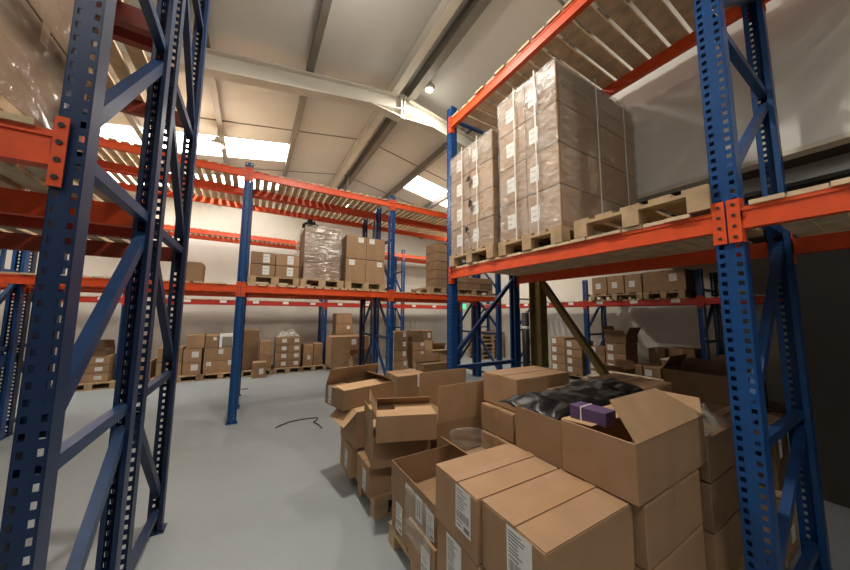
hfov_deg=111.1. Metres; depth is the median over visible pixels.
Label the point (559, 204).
carton
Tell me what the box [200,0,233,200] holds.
beam
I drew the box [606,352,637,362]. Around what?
carton
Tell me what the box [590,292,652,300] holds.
wooden pallet
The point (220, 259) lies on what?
wall
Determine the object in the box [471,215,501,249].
carton
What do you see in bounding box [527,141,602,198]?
carton
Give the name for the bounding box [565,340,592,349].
carton
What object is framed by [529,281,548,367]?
column steel
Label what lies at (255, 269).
carton
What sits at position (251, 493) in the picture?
floor
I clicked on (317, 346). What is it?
carton
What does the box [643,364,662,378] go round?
carton
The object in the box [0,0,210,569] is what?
rack
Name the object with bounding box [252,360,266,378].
carton
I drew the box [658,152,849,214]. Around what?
trim
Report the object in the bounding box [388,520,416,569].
wooden pallet
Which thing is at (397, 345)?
carton
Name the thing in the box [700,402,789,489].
carton
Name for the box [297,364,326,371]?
wooden pallet
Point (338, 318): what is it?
carton
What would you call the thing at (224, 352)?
carton
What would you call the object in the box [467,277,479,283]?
carton
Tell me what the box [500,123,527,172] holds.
carton
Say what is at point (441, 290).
wooden pallet
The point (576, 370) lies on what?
carton
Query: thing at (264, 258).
carton
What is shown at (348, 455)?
carton
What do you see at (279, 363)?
carton
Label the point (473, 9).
beam
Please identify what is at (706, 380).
carton
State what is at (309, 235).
carton
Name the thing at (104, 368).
carton
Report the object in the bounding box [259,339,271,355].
carton
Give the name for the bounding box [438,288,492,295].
wooden pallet
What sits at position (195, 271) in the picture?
carton
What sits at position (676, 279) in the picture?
carton
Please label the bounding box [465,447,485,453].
carton
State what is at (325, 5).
beam
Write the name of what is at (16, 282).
rack
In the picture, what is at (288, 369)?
wooden pallet
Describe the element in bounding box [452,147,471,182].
carton
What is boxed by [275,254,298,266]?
carton
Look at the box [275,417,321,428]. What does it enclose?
cord
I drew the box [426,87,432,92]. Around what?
diffuser
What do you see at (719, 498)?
carton
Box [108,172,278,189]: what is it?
window
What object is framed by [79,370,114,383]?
carton
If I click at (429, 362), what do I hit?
carton
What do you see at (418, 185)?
window
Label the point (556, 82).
carton
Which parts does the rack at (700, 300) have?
post, post, post, post, post, location plate, post, post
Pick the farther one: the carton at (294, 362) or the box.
the carton at (294, 362)
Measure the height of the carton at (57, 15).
0.456 m
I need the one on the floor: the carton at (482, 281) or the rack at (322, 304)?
the rack at (322, 304)
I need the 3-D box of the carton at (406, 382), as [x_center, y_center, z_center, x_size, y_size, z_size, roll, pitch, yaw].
[-0.276,1.377,4.087,0.445,0.306,0.395,4,-7,-30]
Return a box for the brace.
[541,282,609,374]
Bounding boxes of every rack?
[0,0,177,569]
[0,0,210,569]
[0,136,502,440]
[0,164,475,436]
[0,224,462,379]
[447,0,849,569]
[471,269,782,375]
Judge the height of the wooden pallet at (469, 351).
0.144 m
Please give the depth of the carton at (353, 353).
8.32 m
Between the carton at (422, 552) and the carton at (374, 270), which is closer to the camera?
the carton at (422, 552)
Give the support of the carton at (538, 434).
on the carton
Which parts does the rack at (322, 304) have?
post, post, post, post, post, post, post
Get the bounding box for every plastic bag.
[302,218,318,227]
[498,377,644,420]
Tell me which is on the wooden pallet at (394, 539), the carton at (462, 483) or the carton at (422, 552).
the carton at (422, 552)
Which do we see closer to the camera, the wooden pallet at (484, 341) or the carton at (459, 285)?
the carton at (459, 285)
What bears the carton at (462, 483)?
on the carton at (450, 554)
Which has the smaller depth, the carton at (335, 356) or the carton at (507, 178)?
the carton at (507, 178)
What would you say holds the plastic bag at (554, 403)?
on the carton at (538, 434)
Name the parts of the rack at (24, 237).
post, foot plate, post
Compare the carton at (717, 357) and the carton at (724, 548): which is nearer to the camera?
the carton at (724, 548)
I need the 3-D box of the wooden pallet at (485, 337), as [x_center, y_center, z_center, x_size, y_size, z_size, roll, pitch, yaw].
[2.431,2.072,11.637,1.200,0.144,0.800,4,-6,-28]
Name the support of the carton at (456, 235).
on the wooden pallet at (490, 251)
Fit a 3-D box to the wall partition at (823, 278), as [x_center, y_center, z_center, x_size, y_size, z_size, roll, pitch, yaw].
[4.836,0.348,1.103,0.080,3.000,4.220,4,-7,-30]
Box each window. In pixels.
[100,124,287,160]
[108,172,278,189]
[404,176,446,206]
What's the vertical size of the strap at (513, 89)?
1.600 m
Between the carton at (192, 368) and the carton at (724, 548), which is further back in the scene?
the carton at (192, 368)
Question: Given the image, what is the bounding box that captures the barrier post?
[521,311,529,366]
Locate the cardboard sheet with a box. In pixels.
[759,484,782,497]
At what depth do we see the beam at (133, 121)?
5.09 m
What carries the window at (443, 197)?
attached to the ceiling
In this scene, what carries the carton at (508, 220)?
on the wooden pallet at (557, 234)
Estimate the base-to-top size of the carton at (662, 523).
0.282 m
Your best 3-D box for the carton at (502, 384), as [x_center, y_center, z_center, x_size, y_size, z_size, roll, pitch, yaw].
[0.988,0.983,2.842,0.735,0.278,0.423,4,-7,-30]
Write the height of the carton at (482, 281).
0.146 m
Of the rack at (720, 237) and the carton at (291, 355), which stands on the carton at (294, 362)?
the carton at (291, 355)
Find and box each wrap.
[461,136,480,254]
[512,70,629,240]
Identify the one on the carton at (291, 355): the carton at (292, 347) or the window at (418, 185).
the carton at (292, 347)
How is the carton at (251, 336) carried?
on the wooden pallet at (269, 372)
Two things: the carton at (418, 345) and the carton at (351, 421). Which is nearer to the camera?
the carton at (351, 421)
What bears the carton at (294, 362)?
on the wooden pallet at (288, 369)
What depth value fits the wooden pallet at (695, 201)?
1.98 m
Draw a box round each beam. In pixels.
[108,70,182,200]
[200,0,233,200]
[282,0,331,192]
[368,0,630,210]
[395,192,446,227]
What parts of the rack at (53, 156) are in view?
post, post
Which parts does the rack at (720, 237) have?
post, post, post, post, foot plate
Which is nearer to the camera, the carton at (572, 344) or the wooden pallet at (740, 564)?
the wooden pallet at (740, 564)
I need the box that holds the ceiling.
[28,0,598,243]
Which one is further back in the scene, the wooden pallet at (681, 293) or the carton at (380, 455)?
the wooden pallet at (681, 293)
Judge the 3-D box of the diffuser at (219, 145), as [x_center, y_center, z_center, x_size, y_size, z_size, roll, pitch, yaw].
[-3.923,-2.633,5.504,0.187,0.015,0.192,4,-7,-30]
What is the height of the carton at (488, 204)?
0.320 m
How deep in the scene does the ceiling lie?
4.75 m
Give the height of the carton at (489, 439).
0.242 m
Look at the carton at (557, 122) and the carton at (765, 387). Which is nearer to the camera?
the carton at (557, 122)
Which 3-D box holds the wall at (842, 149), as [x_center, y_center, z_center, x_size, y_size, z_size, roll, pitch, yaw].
[5.478,-0.978,3.174,4.970,0.060,6.900,4,-7,-30]
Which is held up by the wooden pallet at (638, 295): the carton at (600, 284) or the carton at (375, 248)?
the carton at (600, 284)
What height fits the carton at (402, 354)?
0.286 m
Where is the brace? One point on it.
(590, 353)
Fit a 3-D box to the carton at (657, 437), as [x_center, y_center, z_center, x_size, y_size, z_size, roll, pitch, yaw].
[1.251,0.807,1.698,0.924,0.431,0.374,4,-7,-30]
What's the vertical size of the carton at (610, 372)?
0.098 m
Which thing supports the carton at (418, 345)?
on the carton at (410, 354)
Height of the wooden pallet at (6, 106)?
0.144 m
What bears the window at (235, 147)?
attached to the ceiling
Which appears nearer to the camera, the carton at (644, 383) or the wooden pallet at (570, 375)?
the carton at (644, 383)
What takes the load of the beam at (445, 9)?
attached to the ceiling
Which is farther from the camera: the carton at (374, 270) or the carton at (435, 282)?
the carton at (435, 282)
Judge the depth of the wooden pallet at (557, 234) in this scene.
2.70 m
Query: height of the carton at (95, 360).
0.186 m
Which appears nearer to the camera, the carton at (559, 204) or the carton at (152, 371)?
the carton at (559, 204)
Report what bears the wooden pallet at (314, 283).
on the rack at (16, 282)
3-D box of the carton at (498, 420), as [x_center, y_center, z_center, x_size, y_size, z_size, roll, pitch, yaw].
[0.924,1.235,2.765,0.675,0.234,0.402,4,-7,-30]
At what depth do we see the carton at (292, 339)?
8.51 m
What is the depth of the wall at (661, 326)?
7.38 m
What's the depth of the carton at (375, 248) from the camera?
5.94 m
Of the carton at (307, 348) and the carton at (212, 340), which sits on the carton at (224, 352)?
the carton at (212, 340)
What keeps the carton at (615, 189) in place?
on the carton at (608, 206)
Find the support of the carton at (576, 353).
on the carton at (580, 362)
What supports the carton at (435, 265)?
on the carton at (432, 274)
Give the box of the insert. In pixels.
[219,333,232,346]
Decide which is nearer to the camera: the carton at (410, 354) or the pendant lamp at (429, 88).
the pendant lamp at (429, 88)
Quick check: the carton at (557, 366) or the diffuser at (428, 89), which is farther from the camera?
the carton at (557, 366)
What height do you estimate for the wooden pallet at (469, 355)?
0.144 m
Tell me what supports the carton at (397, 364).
on the floor
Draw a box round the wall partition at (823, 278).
[787,176,849,507]
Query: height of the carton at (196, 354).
0.336 m
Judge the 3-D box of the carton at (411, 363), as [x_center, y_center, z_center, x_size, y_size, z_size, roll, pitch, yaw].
[-0.271,2.505,9.435,0.535,0.272,0.456,4,-7,-30]
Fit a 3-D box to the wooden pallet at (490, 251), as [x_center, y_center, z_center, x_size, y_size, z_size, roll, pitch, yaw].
[1.064,-0.297,3.736,1.280,0.144,0.790,4,-7,-30]
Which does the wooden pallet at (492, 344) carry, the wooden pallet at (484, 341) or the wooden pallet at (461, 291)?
the wooden pallet at (484, 341)
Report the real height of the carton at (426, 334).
0.340 m
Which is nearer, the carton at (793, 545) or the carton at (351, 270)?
the carton at (793, 545)
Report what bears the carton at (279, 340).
on the carton at (277, 348)
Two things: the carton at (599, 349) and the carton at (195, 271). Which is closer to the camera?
the carton at (195, 271)
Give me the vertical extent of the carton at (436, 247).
0.202 m
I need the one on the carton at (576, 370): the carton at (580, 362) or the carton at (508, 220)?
the carton at (580, 362)
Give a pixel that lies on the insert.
(222, 335)
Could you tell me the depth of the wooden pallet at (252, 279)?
5.03 m
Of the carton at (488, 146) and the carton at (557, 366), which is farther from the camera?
the carton at (557, 366)
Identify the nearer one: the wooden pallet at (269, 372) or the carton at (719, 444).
the carton at (719, 444)
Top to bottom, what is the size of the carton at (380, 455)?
0.455 m
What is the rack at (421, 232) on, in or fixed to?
on the floor
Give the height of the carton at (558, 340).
0.232 m
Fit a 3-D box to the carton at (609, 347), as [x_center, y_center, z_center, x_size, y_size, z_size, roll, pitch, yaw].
[4.718,1.505,7.010,0.556,0.222,0.455,4,-7,-30]
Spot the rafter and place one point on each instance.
(221, 65)
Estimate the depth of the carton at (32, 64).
1.17 m
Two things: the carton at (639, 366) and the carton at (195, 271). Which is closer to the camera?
the carton at (195, 271)
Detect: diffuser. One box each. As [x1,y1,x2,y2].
[211,142,222,148]
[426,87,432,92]
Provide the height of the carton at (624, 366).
0.366 m
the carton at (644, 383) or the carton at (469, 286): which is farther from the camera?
the carton at (469, 286)
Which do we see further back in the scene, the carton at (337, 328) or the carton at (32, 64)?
the carton at (337, 328)
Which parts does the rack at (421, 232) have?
post, post, post, post, post, post, post, post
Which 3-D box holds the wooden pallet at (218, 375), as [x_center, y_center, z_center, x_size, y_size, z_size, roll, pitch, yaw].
[-5.454,2.370,7.820,1.000,0.144,0.800,4,-7,-30]
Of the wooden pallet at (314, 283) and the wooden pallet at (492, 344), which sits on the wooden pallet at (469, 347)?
the wooden pallet at (492, 344)
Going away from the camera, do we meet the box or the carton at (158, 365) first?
the box
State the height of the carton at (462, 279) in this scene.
0.146 m
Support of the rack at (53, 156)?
on the floor
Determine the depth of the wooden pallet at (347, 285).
5.82 m
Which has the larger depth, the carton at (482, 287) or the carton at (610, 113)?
the carton at (482, 287)
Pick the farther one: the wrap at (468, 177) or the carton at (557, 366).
the carton at (557, 366)
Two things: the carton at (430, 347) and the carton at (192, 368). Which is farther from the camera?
the carton at (430, 347)
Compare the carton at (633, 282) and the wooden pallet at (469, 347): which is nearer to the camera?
the carton at (633, 282)
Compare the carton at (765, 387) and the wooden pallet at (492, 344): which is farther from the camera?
the wooden pallet at (492, 344)
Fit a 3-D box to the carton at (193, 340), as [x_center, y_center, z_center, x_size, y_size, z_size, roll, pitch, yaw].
[-5.902,1.447,7.560,0.365,0.336,0.503,4,-7,-30]
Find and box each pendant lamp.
[209,130,224,148]
[424,80,434,92]
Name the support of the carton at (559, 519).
on the carton
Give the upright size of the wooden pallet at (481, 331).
0.144 m
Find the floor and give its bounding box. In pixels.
[0,351,849,569]
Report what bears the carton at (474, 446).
on the wooden pallet at (379, 508)
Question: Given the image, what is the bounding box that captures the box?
[570,401,615,427]
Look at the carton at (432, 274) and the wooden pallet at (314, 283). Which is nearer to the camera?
the wooden pallet at (314, 283)
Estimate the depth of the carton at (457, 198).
3.67 m
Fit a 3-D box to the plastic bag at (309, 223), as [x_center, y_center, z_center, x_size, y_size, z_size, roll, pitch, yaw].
[-2.172,-1.188,5.531,0.288,0.163,0.340,4,-7,-30]
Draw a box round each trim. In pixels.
[103,158,417,206]
[200,117,446,181]
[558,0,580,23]
[637,131,849,202]
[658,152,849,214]
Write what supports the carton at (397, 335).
on the carton at (397, 345)
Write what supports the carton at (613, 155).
on the carton at (615, 189)
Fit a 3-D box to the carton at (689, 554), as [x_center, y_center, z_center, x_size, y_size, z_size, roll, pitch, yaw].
[1.155,1.518,1.594,0.630,0.420,0.401,4,-7,-30]
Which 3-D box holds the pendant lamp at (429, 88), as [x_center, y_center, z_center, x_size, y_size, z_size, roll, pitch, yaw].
[0.077,-3.492,5.103,0.200,0.185,0.195,4,-7,-30]
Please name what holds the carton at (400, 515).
on the wooden pallet at (394, 539)
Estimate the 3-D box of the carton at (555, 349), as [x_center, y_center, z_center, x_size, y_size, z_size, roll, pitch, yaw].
[3.945,1.827,8.288,0.556,0.232,0.440,4,-7,-30]
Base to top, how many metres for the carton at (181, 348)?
0.346 m
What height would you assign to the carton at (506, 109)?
0.375 m
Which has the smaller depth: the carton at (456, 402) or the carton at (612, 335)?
the carton at (456, 402)
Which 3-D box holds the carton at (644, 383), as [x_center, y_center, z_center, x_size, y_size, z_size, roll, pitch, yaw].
[1.810,1.030,2.595,0.505,0.366,0.475,4,-7,-30]
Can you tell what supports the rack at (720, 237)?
on the floor
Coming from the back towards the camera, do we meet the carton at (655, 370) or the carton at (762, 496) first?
the carton at (655, 370)
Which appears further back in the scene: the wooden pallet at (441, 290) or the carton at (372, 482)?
the wooden pallet at (441, 290)
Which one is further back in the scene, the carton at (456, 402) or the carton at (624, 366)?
the carton at (624, 366)
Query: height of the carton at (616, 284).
0.422 m
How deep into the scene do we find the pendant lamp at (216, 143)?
5.48 m
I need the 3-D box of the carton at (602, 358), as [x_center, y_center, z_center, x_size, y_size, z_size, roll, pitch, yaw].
[4.492,1.840,7.358,0.556,0.192,0.391,4,-7,-30]
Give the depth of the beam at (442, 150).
7.02 m
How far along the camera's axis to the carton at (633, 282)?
6.61 m
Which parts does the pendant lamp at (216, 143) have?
lamp shade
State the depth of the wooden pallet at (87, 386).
6.42 m
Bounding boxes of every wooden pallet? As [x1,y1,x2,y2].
[0,95,78,187]
[75,379,114,391]
[150,374,205,383]
[195,371,242,380]
[241,365,273,376]
[247,275,299,287]
[271,364,302,373]
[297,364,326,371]
[299,278,343,288]
[343,281,384,290]
[348,476,391,520]
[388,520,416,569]
[410,287,457,293]
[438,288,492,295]
[449,244,522,266]
[468,331,503,335]
[468,342,503,347]
[468,346,503,351]
[468,350,504,355]
[468,353,504,359]
[469,338,504,343]
[481,335,503,339]
[498,225,597,255]
[569,373,585,378]
[574,183,763,238]
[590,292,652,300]
[643,290,695,298]
[731,553,744,569]
[766,401,793,416]
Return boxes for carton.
[0,0,87,151]
[26,0,96,83]
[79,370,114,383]
[84,362,114,373]
[88,353,115,364]
[93,340,114,355]
[138,358,156,385]
[155,361,182,376]
[157,345,185,362]
[182,360,203,375]
[183,348,204,362]
[185,261,205,281]
[186,334,207,348]
[203,360,230,373]
[204,345,231,360]
[205,334,219,347]
[242,329,259,369]
[250,263,274,276]
[251,251,275,264]
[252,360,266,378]
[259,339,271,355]
[259,355,271,368]
[273,360,287,367]
[274,265,297,277]
[274,344,287,352]
[274,351,287,360]
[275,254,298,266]
[275,336,288,344]
[287,359,299,366]
[288,336,300,344]
[288,344,300,351]
[288,352,299,359]
[298,262,338,280]
[299,227,340,249]
[299,244,339,265]
[300,343,312,365]
[311,342,322,364]
[325,335,368,367]
[325,363,393,410]
[330,403,376,448]
[332,324,352,334]
[333,313,351,323]
[339,258,365,281]
[340,235,365,260]
[340,436,363,478]
[344,349,371,366]
[356,450,391,497]
[364,400,429,469]
[365,260,384,283]
[366,238,384,261]
[369,390,436,442]
[386,369,422,397]
[388,341,406,350]
[388,350,406,360]
[388,359,407,369]
[391,436,468,546]
[392,492,410,547]
[393,331,406,340]
[407,330,421,341]
[407,341,424,350]
[407,349,424,359]
[407,358,414,368]
[408,516,436,569]
[414,353,446,371]
[419,368,486,448]
[421,330,431,340]
[425,340,446,356]
[426,243,446,254]
[426,252,446,262]
[426,261,446,271]
[426,270,446,279]
[426,278,446,287]
[435,443,557,564]
[437,520,483,569]
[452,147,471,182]
[452,172,471,206]
[452,198,471,230]
[452,225,470,254]
[457,277,466,282]
[457,283,466,288]
[460,443,480,450]
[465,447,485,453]
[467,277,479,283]
[467,283,479,289]
[471,130,500,170]
[471,158,500,196]
[471,186,501,223]
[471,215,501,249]
[480,278,491,284]
[480,284,492,290]
[481,402,515,442]
[481,429,515,448]
[482,469,634,569]
[483,366,568,411]
[499,87,526,138]
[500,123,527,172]
[500,160,528,207]
[501,197,528,240]
[514,404,562,468]
[525,61,598,124]
[526,101,600,160]
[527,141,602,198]
[528,183,604,233]
[551,336,575,345]
[551,345,565,354]
[551,353,566,363]
[551,362,566,371]
[561,388,706,506]
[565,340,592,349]
[566,348,585,357]
[566,356,585,366]
[566,365,589,375]
[582,371,663,380]
[586,373,671,392]
[589,355,606,363]
[591,345,605,355]
[592,277,607,294]
[597,91,632,144]
[600,126,635,177]
[601,326,640,343]
[602,163,636,206]
[604,200,621,226]
[604,359,635,374]
[605,343,637,353]
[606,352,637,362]
[607,275,624,293]
[624,273,643,292]
[631,469,702,569]
[634,362,652,375]
[634,524,705,569]
[642,268,700,291]
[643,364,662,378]
[648,347,668,364]
[663,354,749,406]
[668,347,701,358]
[697,417,734,482]
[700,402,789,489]
[700,464,739,533]
[703,508,743,569]
[711,355,752,372]
[760,493,795,521]
[763,514,799,567]
[764,382,767,405]
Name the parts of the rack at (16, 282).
post, post, post, post, post, post, post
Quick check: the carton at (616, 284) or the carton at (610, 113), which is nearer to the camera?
the carton at (610, 113)
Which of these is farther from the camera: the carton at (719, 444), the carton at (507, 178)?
the carton at (507, 178)
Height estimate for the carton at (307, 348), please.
0.614 m
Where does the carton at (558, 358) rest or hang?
on the carton at (557, 366)
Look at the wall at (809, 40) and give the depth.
2.59 m
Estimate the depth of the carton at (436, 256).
6.80 m
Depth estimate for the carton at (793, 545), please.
1.89 m
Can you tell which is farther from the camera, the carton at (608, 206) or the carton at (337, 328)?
the carton at (337, 328)
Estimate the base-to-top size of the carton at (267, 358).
0.374 m
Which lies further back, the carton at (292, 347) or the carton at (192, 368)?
the carton at (292, 347)
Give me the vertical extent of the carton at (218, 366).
0.314 m
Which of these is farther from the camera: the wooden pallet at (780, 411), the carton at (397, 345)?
the carton at (397, 345)
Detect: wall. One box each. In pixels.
[0,194,468,384]
[469,257,794,404]
[559,0,849,195]
[639,143,849,243]
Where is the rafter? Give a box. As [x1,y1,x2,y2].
[93,38,475,151]
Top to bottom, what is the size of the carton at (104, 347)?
0.327 m
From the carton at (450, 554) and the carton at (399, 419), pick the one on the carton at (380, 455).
the carton at (399, 419)
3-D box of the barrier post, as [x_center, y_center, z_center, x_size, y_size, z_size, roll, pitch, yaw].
[2.122,1.438,6.109,0.280,1.780,0.280,4,-7,-30]
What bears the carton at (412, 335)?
on the carton at (418, 345)
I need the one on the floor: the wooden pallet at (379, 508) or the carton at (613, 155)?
the wooden pallet at (379, 508)
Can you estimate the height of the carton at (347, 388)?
0.355 m
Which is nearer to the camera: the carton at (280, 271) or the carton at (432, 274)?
the carton at (280, 271)
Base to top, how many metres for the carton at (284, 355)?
0.212 m
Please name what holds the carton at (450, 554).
on the wooden pallet
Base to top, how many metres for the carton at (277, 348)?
0.212 m
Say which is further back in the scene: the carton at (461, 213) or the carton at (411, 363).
the carton at (411, 363)
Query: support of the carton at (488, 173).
on the carton at (488, 204)
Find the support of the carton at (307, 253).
on the carton at (306, 270)
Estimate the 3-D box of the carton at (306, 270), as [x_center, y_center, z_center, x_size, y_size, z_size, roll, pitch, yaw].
[-2.095,-0.225,5.721,0.645,0.322,0.701,4,-7,-30]
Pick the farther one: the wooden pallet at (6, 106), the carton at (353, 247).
the carton at (353, 247)
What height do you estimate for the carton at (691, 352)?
0.376 m
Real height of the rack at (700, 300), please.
2.620 m
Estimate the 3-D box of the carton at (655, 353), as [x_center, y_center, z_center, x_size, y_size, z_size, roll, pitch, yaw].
[5.508,1.868,6.763,0.505,0.814,0.323,4,-7,-30]
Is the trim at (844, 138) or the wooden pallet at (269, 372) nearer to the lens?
the trim at (844, 138)
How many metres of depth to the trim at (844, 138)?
2.50 m
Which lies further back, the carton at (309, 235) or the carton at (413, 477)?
the carton at (309, 235)
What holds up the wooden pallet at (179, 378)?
on the floor

